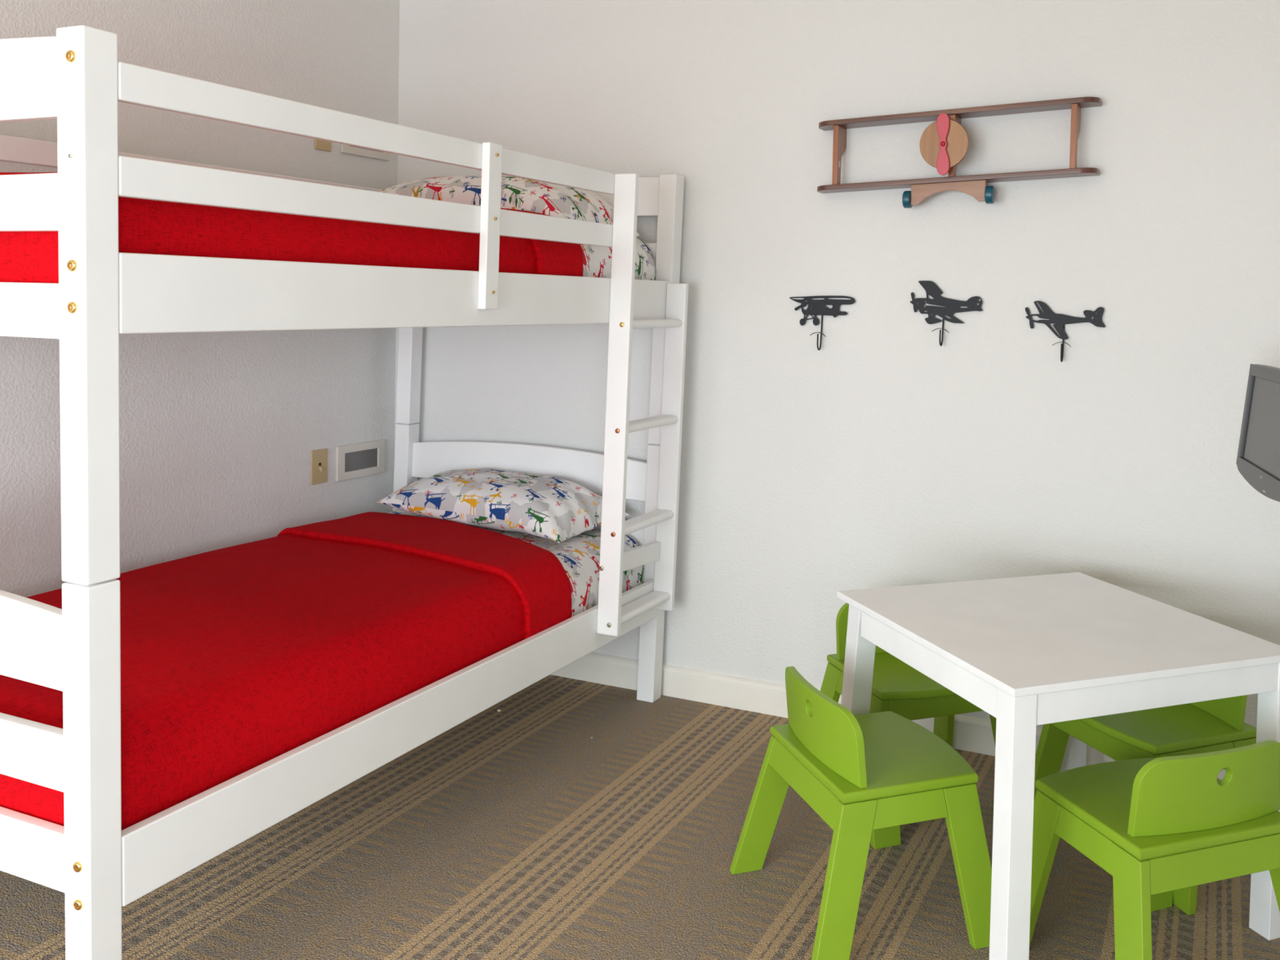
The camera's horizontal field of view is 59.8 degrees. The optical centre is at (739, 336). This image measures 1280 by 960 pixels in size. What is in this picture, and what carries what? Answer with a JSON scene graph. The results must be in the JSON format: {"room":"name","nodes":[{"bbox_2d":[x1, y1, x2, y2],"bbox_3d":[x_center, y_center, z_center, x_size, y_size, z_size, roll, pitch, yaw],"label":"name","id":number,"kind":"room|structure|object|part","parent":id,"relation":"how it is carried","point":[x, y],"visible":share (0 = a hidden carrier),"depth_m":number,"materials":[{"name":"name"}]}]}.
{"room":"bedroom","nodes":[
{"label":"bedroom","id":0,"kind":"room"},
{"bbox_2d":[0,0,399,597],"bbox_3d":[-2.335,-0.128,1.641,0.120,2.620,5.200,2,2,24],"label":"wall","id":1,"kind":"structure","parent":0,"point":[219,432],"depth_m":3.30,"materials":[{"name":"white paint"}]},
{"bbox_2d":[311,448,327,484],"bbox_3d":[-1.395,0.432,3.679,0.016,0.114,0.072,2,2,24],"label":"light switch","id":2,"kind":"object","parent":1,"relation":"attached to","point":[318,457],"visible":1,"depth_m":3.68,"materials":[{"name":"beige plastic"}]},
{"bbox_2d":[314,138,331,151],"bbox_3d":[-1.369,-0.672,3.645,0.016,0.114,0.072,2,2,24],"label":"light switch","id":3,"kind":"object","parent":1,"relation":"attached to","point":[319,144],"visible":0.37,"depth_m":3.64,"materials":[{"name":"beige plastic"}]},
{"bbox_2d":[335,439,385,481],"bbox_3d":[-1.320,0.429,3.856,0.011,0.118,0.231,2,2,24],"label":"wall panel","id":4,"kind":"object","parent":1,"relation":"attached to","point":[368,458],"visible":1,"depth_m":3.85,"materials":[{"name":"beige plastic"}]},
{"bbox_2d":[340,143,390,160],"bbox_3d":[-1.293,-0.682,3.826,0.011,0.118,0.231,2,2,24],"label":"wall panel","id":5,"kind":"object","parent":1,"relation":"attached to","point":[344,148],"visible":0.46,"depth_m":3.81,"materials":[{"name":"beige plastic"}]},
{"bbox_2d":[0,674,1279,959],"bbox_3d":[-0.821,1.288,1.015,3.490,0.100,5.440,2,2,24],"label":"floor","id":6,"kind":"structure","parent":0,"point":[515,832],"depth_m":2.47,"materials":[{"name":"carpet"}]},
{"bbox_2d":[0,25,688,959],"bbox_3d":[-1.075,0.330,2.806,1.181,1.680,2.029,2,2,24],"label":"bunk bed","id":7,"kind":"object","parent":6,"relation":"on","point":[74,77],"visible":0.84,"depth_m":1.96,"materials":[{"name":"white paint"}]},
{"bbox_3d":[-1.454,-0.421,1.886,0.951,0.132,0.027,2,2,24],"label":"footboard","id":8,"kind":"part","parent":7,"relation":"part of","materials":[{"name":"white paint"}]},
{"bbox_3d":[-1.467,-0.055,1.914,0.950,0.088,0.025,2,2,24],"label":"foot rail","id":9,"kind":"part","parent":7,"relation":"part of","materials":[{"name":"white paint"}]},
{"bbox_3d":[-1.488,0.481,1.955,0.951,0.149,0.027,2,2,24],"label":"footboard","id":10,"kind":"part","parent":7,"relation":"part of","materials":[{"name":"white paint"}]},
{"bbox_3d":[-1.501,0.841,1.983,0.950,0.099,0.025,2,2,24],"label":"foot rail","id":11,"kind":"part","parent":7,"relation":"part of","materials":[{"name":"white paint"}]},
{"bbox_3d":[-1.006,-0.041,1.710,0.087,0.850,0.086,2,2,24],"label":"post","id":12,"kind":"part","parent":7,"relation":"part of","materials":[{"name":"white paint"}]},
{"bbox_3d":[-1.038,0.795,1.774,0.086,0.822,0.084,2,2,24],"label":"post","id":13,"kind":"part","parent":7,"relation":"part of","materials":[{"name":"white paint"}]},
{"bbox_3d":[-1.548,-0.451,2.995,0.022,0.059,1.905,2,2,23],"label":"guard rail","id":14,"kind":"part","parent":7,"relation":"part of","materials":[{"name":"white paint"}]},
{"bbox_3d":[-0.663,-0.267,2.420,0.022,0.062,1.540,2,2,23],"label":"guard rail","id":15,"kind":"part","parent":7,"relation":"part of","materials":[{"name":"white paint"}]},
{"bbox_3d":[-0.657,-0.412,2.411,0.022,0.059,1.544,2,2,23],"label":"guard rail","id":16,"kind":"part","parent":7,"relation":"part of","materials":[{"name":"white paint"}]},
{"bbox_3d":[-0.642,0.849,2.651,0.029,0.120,1.861,2,2,24],"label":"rail","id":17,"kind":"part","parent":7,"relation":"part of","materials":[{"name":"white paint"}]},
{"bbox_3d":[-0.602,-0.089,2.596,0.028,0.128,1.895,2,2,23],"label":"rail","id":18,"kind":"part","parent":7,"relation":"part of","materials":[{"name":"white paint"}]},
{"bbox_3d":[-1.197,0.718,3.938,0.082,0.822,0.061,2,2,24],"label":"post","id":19,"kind":"part","parent":7,"relation":"part of","materials":[{"name":"white paint"}]},
{"bbox_3d":[-1.157,-0.119,3.904,0.082,0.850,0.062,2,2,24],"label":"post","id":20,"kind":"part","parent":7,"relation":"part of","materials":[{"name":"white paint"}]},
{"bbox_2d":[387,509,644,617],"bbox_3d":[-1.123,0.737,2.863,0.995,0.240,1.884,2,2,24],"label":"sheet","id":21,"kind":"object","parent":7,"relation":"on","point":[579,555],"visible":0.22,"depth_m":3.28,"materials":[{"name":"fabric"}]},
{"bbox_2d":[0,511,571,830],"bbox_3d":[-1.165,0.717,2.764,1.040,0.242,1.685,2,2,24],"label":"blanket","id":22,"kind":"object","parent":21,"relation":"on","point":[235,659],"visible":0.82,"depth_m":2.46,"materials":[{"name":"red fabric"}]},
{"bbox_2d":[377,467,629,543],"bbox_3d":[-0.793,0.525,3.553,0.801,0.156,0.350,2,2,24],"label":"pillow","id":23,"kind":"object","parent":21,"relation":"on","point":[557,509],"visible":0.94,"depth_m":3.46,"materials":[{"name":"fabric"}]},
{"bbox_3d":[-0.719,0.437,3.729,0.950,0.149,0.023,2,2,24],"label":"headboard","id":24,"kind":"part","parent":7,"relation":"part of","materials":[{"name":"white paint"}]},
{"bbox_2d":[580,238,655,279],"bbox_3d":[-1.083,-0.218,2.808,1.000,0.278,1.925,2,2,24],"label":"mattress","id":25,"kind":"object","parent":7,"relation":"on","point":[597,260],"visible":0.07,"depth_m":3.21,"materials":[{"name":"fabric"}]},
{"bbox_2d":[0,172,583,283],"bbox_3d":[-1.126,-0.236,2.707,1.038,0.274,1.715,2,2,24],"label":"blanket","id":26,"kind":"object","parent":25,"relation":"on","point":[145,226],"visible":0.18,"depth_m":2.07,"materials":[{"name":"red fabric"}]},
{"bbox_2d":[379,175,640,236],"bbox_3d":[-0.760,-0.410,3.512,0.825,0.218,0.394,2,2,24],"label":"pillow","id":27,"kind":"object","parent":25,"relation":"on","point":[517,193],"visible":0.48,"depth_m":3.36,"materials":[{"name":"fabric"}]},
{"bbox_3d":[-0.344,0.196,3.122,0.103,1.307,0.026,2,2,24],"label":"ladder rail","id":28,"kind":"part","parent":7,"relation":"part of","materials":[{"name":"white paint"}]},
{"bbox_3d":[-0.676,-0.466,3.692,0.950,0.132,0.023,2,2,24],"label":"headboard","id":29,"kind":"part","parent":7,"relation":"part of","materials":[{"name":"white paint"}]},
{"bbox_3d":[-0.272,0.752,3.536,0.082,0.822,0.061,2,2,24],"label":"post","id":30,"kind":"part","parent":7,"relation":"part of","materials":[{"name":"white paint"}]},
{"bbox_3d":[-0.233,-0.085,3.502,0.082,0.850,0.062,2,2,24],"label":"post","id":31,"kind":"part","parent":7,"relation":"part of","materials":[{"name":"white paint"}]},
{"bbox_3d":[-0.215,0.344,3.444,0.094,1.022,0.024,2,2,24],"label":"ladder rail","id":32,"kind":"part","parent":7,"relation":"part of","materials":[{"name":"white paint"}]},
{"bbox_2d":[729,666,991,959],"bbox_3d":[0.263,0.974,2.357,0.429,0.483,0.445,1,2,-21],"label":"chair","id":33,"kind":"object","parent":6,"relation":"on","point":[868,775],"visible":0.99,"depth_m":2.23,"materials":[{"name":"green paint"}]},
{"bbox_3d":[0.063,1.048,2.487,0.163,0.316,0.052,1,2,6],"label":"leg","id":34,"kind":"part","parent":33,"relation":"part of","materials":[{"name":"green paint"}]},
{"bbox_3d":[0.165,0.804,2.320,0.053,0.144,0.350,1,2,-21],"label":"backrest","id":35,"kind":"part","parent":33,"relation":"part of","materials":[{"name":"green paint"}]},
{"bbox_3d":[0.200,1.064,2.133,0.052,0.316,0.163,3,3,42],"label":"leg","id":36,"kind":"part","parent":33,"relation":"part of","materials":[{"name":"green paint"}]},
{"bbox_3d":[0.289,0.888,2.364,0.333,0.022,0.365,1,2,-21],"label":"seat","id":37,"kind":"part","parent":33,"relation":"part of","materials":[{"name":"green paint"}]},
{"bbox_3d":[0.333,1.051,2.592,0.127,0.316,0.063,1,2,-21],"label":"leg","id":38,"kind":"part","parent":33,"relation":"part of","materials":[{"name":"green paint"}]},
{"bbox_3d":[0.470,1.066,2.236,0.127,0.316,0.063,1,2,-21],"label":"leg","id":39,"kind":"part","parent":33,"relation":"part of","materials":[{"name":"green paint"}]},
{"bbox_2d":[820,603,995,746],"bbox_3d":[0.454,0.959,2.921,0.445,0.483,0.429,1,2,-21],"label":"chair","id":40,"kind":"object","parent":6,"relation":"on","point":[898,687],"visible":0.12,"depth_m":2.79,"materials":[{"name":"green paint"}]},
{"bbox_3d":[0.225,1.035,2.985,0.163,0.316,0.052,3,3,41],"label":"leg","id":41,"kind":"part","parent":40,"relation":"part of","materials":[{"name":"green paint"}]},
{"bbox_3d":[0.419,0.786,3.014,0.350,0.144,0.053,1,2,-21],"label":"backrest","id":42,"kind":"part","parent":40,"relation":"part of","materials":[{"name":"green paint"}]},
{"bbox_3d":[0.329,1.047,2.714,0.063,0.316,0.127,1,2,-21],"label":"leg","id":43,"kind":"part","parent":40,"relation":"part of","materials":[{"name":"green paint"}]},
{"bbox_3d":[0.466,0.874,2.893,0.365,0.022,0.333,1,2,-21],"label":"seat","id":44,"kind":"part","parent":40,"relation":"part of","materials":[{"name":"green paint"}]},
{"bbox_3d":[0.579,1.038,3.122,0.052,0.316,0.163,1,2,6],"label":"leg","id":45,"kind":"part","parent":40,"relation":"part of","materials":[{"name":"green paint"}]},
{"bbox_3d":[0.685,1.050,2.853,0.063,0.316,0.127,1,2,-21],"label":"leg","id":46,"kind":"part","parent":40,"relation":"part of","materials":[{"name":"green paint"}]},
{"bbox_2d":[836,572,1279,959],"bbox_3d":[0.657,0.916,2.506,0.713,0.607,0.812,0,2,-23],"label":"table","id":47,"kind":"object","parent":6,"relation":"on","point":[1028,652],"visible":0.88,"depth_m":2.24,"materials":[{"name":"white paint"}]},
{"bbox_3d":[0.277,0.910,2.657,0.066,0.590,0.264,1,2,-2],"label":"leg","id":48,"kind":"part","parent":47,"relation":"part of","materials":[{"name":"white paint"}]},
{"bbox_3d":[0.502,0.939,2.033,0.052,0.585,0.052,0,2,-23],"label":"leg","id":49,"kind":"part","parent":47,"relation":"part of","materials":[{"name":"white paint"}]},
{"bbox_3d":[0.864,0.920,2.857,0.052,0.582,0.052,0,2,-23],"label":"leg","id":50,"kind":"part","parent":47,"relation":"part of","materials":[{"name":"white paint"}]},
{"bbox_3d":[1.104,0.948,2.287,0.052,0.577,0.052,0,2,-23],"label":"leg","id":51,"kind":"part","parent":47,"relation":"part of","materials":[{"name":"white paint"}]},
{"bbox_2d":[1034,694,1256,911],"bbox_3d":[0.986,0.981,2.637,0.429,0.483,0.445,0,2,-23],"label":"chair","id":52,"kind":"object","parent":6,"relation":"on","point":[1214,725],"visible":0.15,"depth_m":2.53,"materials":[{"name":"green paint"}]},
{"bbox_3d":[0.772,1.055,2.758,0.127,0.316,0.063,0,2,-23],"label":"leg","id":53,"kind":"part","parent":52,"relation":"part of","materials":[{"name":"green paint"}]},
{"bbox_3d":[0.918,1.070,2.405,0.127,0.316,0.063,0,2,-23],"label":"leg","id":54,"kind":"part","parent":52,"relation":"part of","materials":[{"name":"green paint"}]},
{"bbox_3d":[0.964,0.894,2.624,0.333,0.022,0.365,0,2,-23],"label":"seat","id":55,"kind":"part","parent":52,"relation":"part of","materials":[{"name":"green paint"}]},
{"bbox_3d":[1.088,0.812,2.672,0.053,0.144,0.350,0,2,-23],"label":"backrest","id":56,"kind":"part","parent":52,"relation":"part of","materials":[{"name":"green paint"}]},
{"bbox_3d":[1.185,1.072,2.518,0.163,0.316,0.052,1,2,5],"label":"leg","id":57,"kind":"part","parent":52,"relation":"part of","materials":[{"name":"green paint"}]},
{"bbox_2d":[1029,739,1279,959],"bbox_3d":[0.822,0.994,2.137,0.445,0.483,0.429,1,2,-21],"label":"chair","id":58,"kind":"object","parent":6,"relation":"on","point":[1156,825],"visible":0.99,"depth_m":2.02,"materials":[{"name":"green paint"}]},
{"bbox_3d":[0.589,1.069,2.213,0.063,0.316,0.127,1,2,-21],"label":"leg","id":59,"kind":"part","parent":58,"relation":"part of","materials":[{"name":"green paint"}]},
{"bbox_3d":[0.692,1.081,1.943,0.052,0.316,0.163,1,2,7],"label":"leg","id":60,"kind":"part","parent":58,"relation":"part of","materials":[{"name":"green paint"}]},
{"bbox_3d":[0.815,0.907,2.159,0.365,0.022,0.333,1,2,-21],"label":"seat","id":61,"kind":"part","parent":58,"relation":"part of","materials":[{"name":"green paint"}]},
{"bbox_3d":[0.946,1.073,2.349,0.063,0.316,0.127,1,2,-21],"label":"leg","id":62,"kind":"part","parent":58,"relation":"part of","materials":[{"name":"green paint"}]},
{"bbox_3d":[0.877,0.829,2.038,0.350,0.144,0.053,1,2,-21],"label":"backrest","id":63,"kind":"part","parent":58,"relation":"part of","materials":[{"name":"green paint"}]},
{"bbox_3d":[1.047,1.084,2.078,0.163,0.316,0.052,3,3,42],"label":"leg","id":64,"kind":"part","parent":58,"relation":"part of","materials":[{"name":"green paint"}]},
{"bbox_2d":[394,0,1279,728],"bbox_3d":[0.272,-0.131,3.407,3.490,2.620,0.120,2,2,24],"label":"wall","id":65,"kind":"structure","parent":0,"point":[883,455],"depth_m":3.25,"materials":[{"name":"white paint"}]},
{"bbox_2d":[789,295,855,350],"bbox_3d":[0.242,-0.042,3.332,0.210,0.166,0.045,2,2,24],"label":"coat hook","id":66,"kind":"object","parent":65,"relation":"attached to","point":[819,308],"visible":1,"depth_m":3.34,"materials":[{"name":"grey metal"}]},
{"bbox_3d":[0.242,-0.018,3.331,0.005,0.119,0.040,2,2,24],"label":"hook rod","id":67,"kind":"part","parent":66,"relation":"part of","materials":[{"name":"black metal"}]},
{"bbox_3d":[0.248,-0.079,3.342,0.210,0.093,0.002,2,2,24],"label":"airplane plate","id":68,"kind":"part","parent":66,"relation":"part of","materials":[{"name":"grey metal"}]},
{"bbox_2d":[551,652,1225,780],"bbox_3d":[0.217,1.131,3.388,3.221,0.098,0.014,2,2,24],"label":"baseboard","id":69,"kind":"structure","parent":65,"relation":"attached to","point":[971,734],"depth_m":3.50,"materials":[{"name":"beige paint"}]},
{"bbox_2d":[910,280,982,346],"bbox_3d":[0.590,-0.067,3.180,0.212,0.188,0.045,2,2,24],"label":"coat hook","id":70,"kind":"object","parent":65,"relation":"attached to","point":[951,306],"visible":1,"depth_m":3.19,"materials":[{"name":"grey metal"}]},
{"bbox_3d":[0.582,-0.025,3.182,0.005,0.105,0.040,2,2,24],"label":"hook rod","id":71,"kind":"part","parent":70,"relation":"part of","materials":[{"name":"black metal"}]},
{"bbox_3d":[0.595,-0.098,3.190,0.212,0.126,0.002,2,2,24],"label":"airplane plate","id":72,"kind":"part","parent":70,"relation":"part of","materials":[{"name":"grey metal"}]},
{"bbox_2d":[817,97,1102,208],"bbox_3d":[0.592,-0.510,3.118,0.800,0.290,0.135,2,2,24],"label":"shelf","id":73,"kind":"object","parent":65,"relation":"attached to","point":[944,143],"visible":1,"depth_m":3.08,"materials":[{"name":"brown wood"}]},
{"bbox_2d":[1025,301,1105,362],"bbox_3d":[0.894,-0.014,3.048,0.216,0.168,0.045,2,2,24],"label":"coat hook","id":74,"kind":"object","parent":65,"relation":"attached to","point":[1060,320],"visible":1,"depth_m":3.06,"materials":[{"name":"grey metal"}]},
{"bbox_3d":[0.891,0.011,3.049,0.005,0.117,0.040,2,2,24],"label":"hook rod","id":75,"kind":"part","parent":74,"relation":"part of","materials":[{"name":"black metal"}]},
{"bbox_3d":[0.899,-0.045,3.058,0.216,0.105,0.002,2,2,24],"label":"airplane plate","id":76,"kind":"part","parent":74,"relation":"part of","materials":[{"name":"grey metal"}]},
{"bbox_3d":[0.753,-0.015,0.297,0.120,2.620,5.200,2,2,24],"label":"wall","id":77,"kind":"structure","parent":0,"visible":0},
{"bbox_2d":[1235,364,1279,502],"bbox_3d":[1.299,0.211,2.307,0.467,0.271,0.501,2,2,24],"label":"television","id":78,"kind":"object","parent":77,"relation":"attached to","point":[1258,458],"visible":1,"depth_m":2.45,"materials":[{"name":"grey plastic"}]},
{"bbox_3d":[1.157,0.206,2.369,0.056,0.271,0.500,2,2,13],"label":"casing","id":79,"kind":"part","parent":78,"relation":"part of","materials":[{"name":"grey plastic"}]}
]}

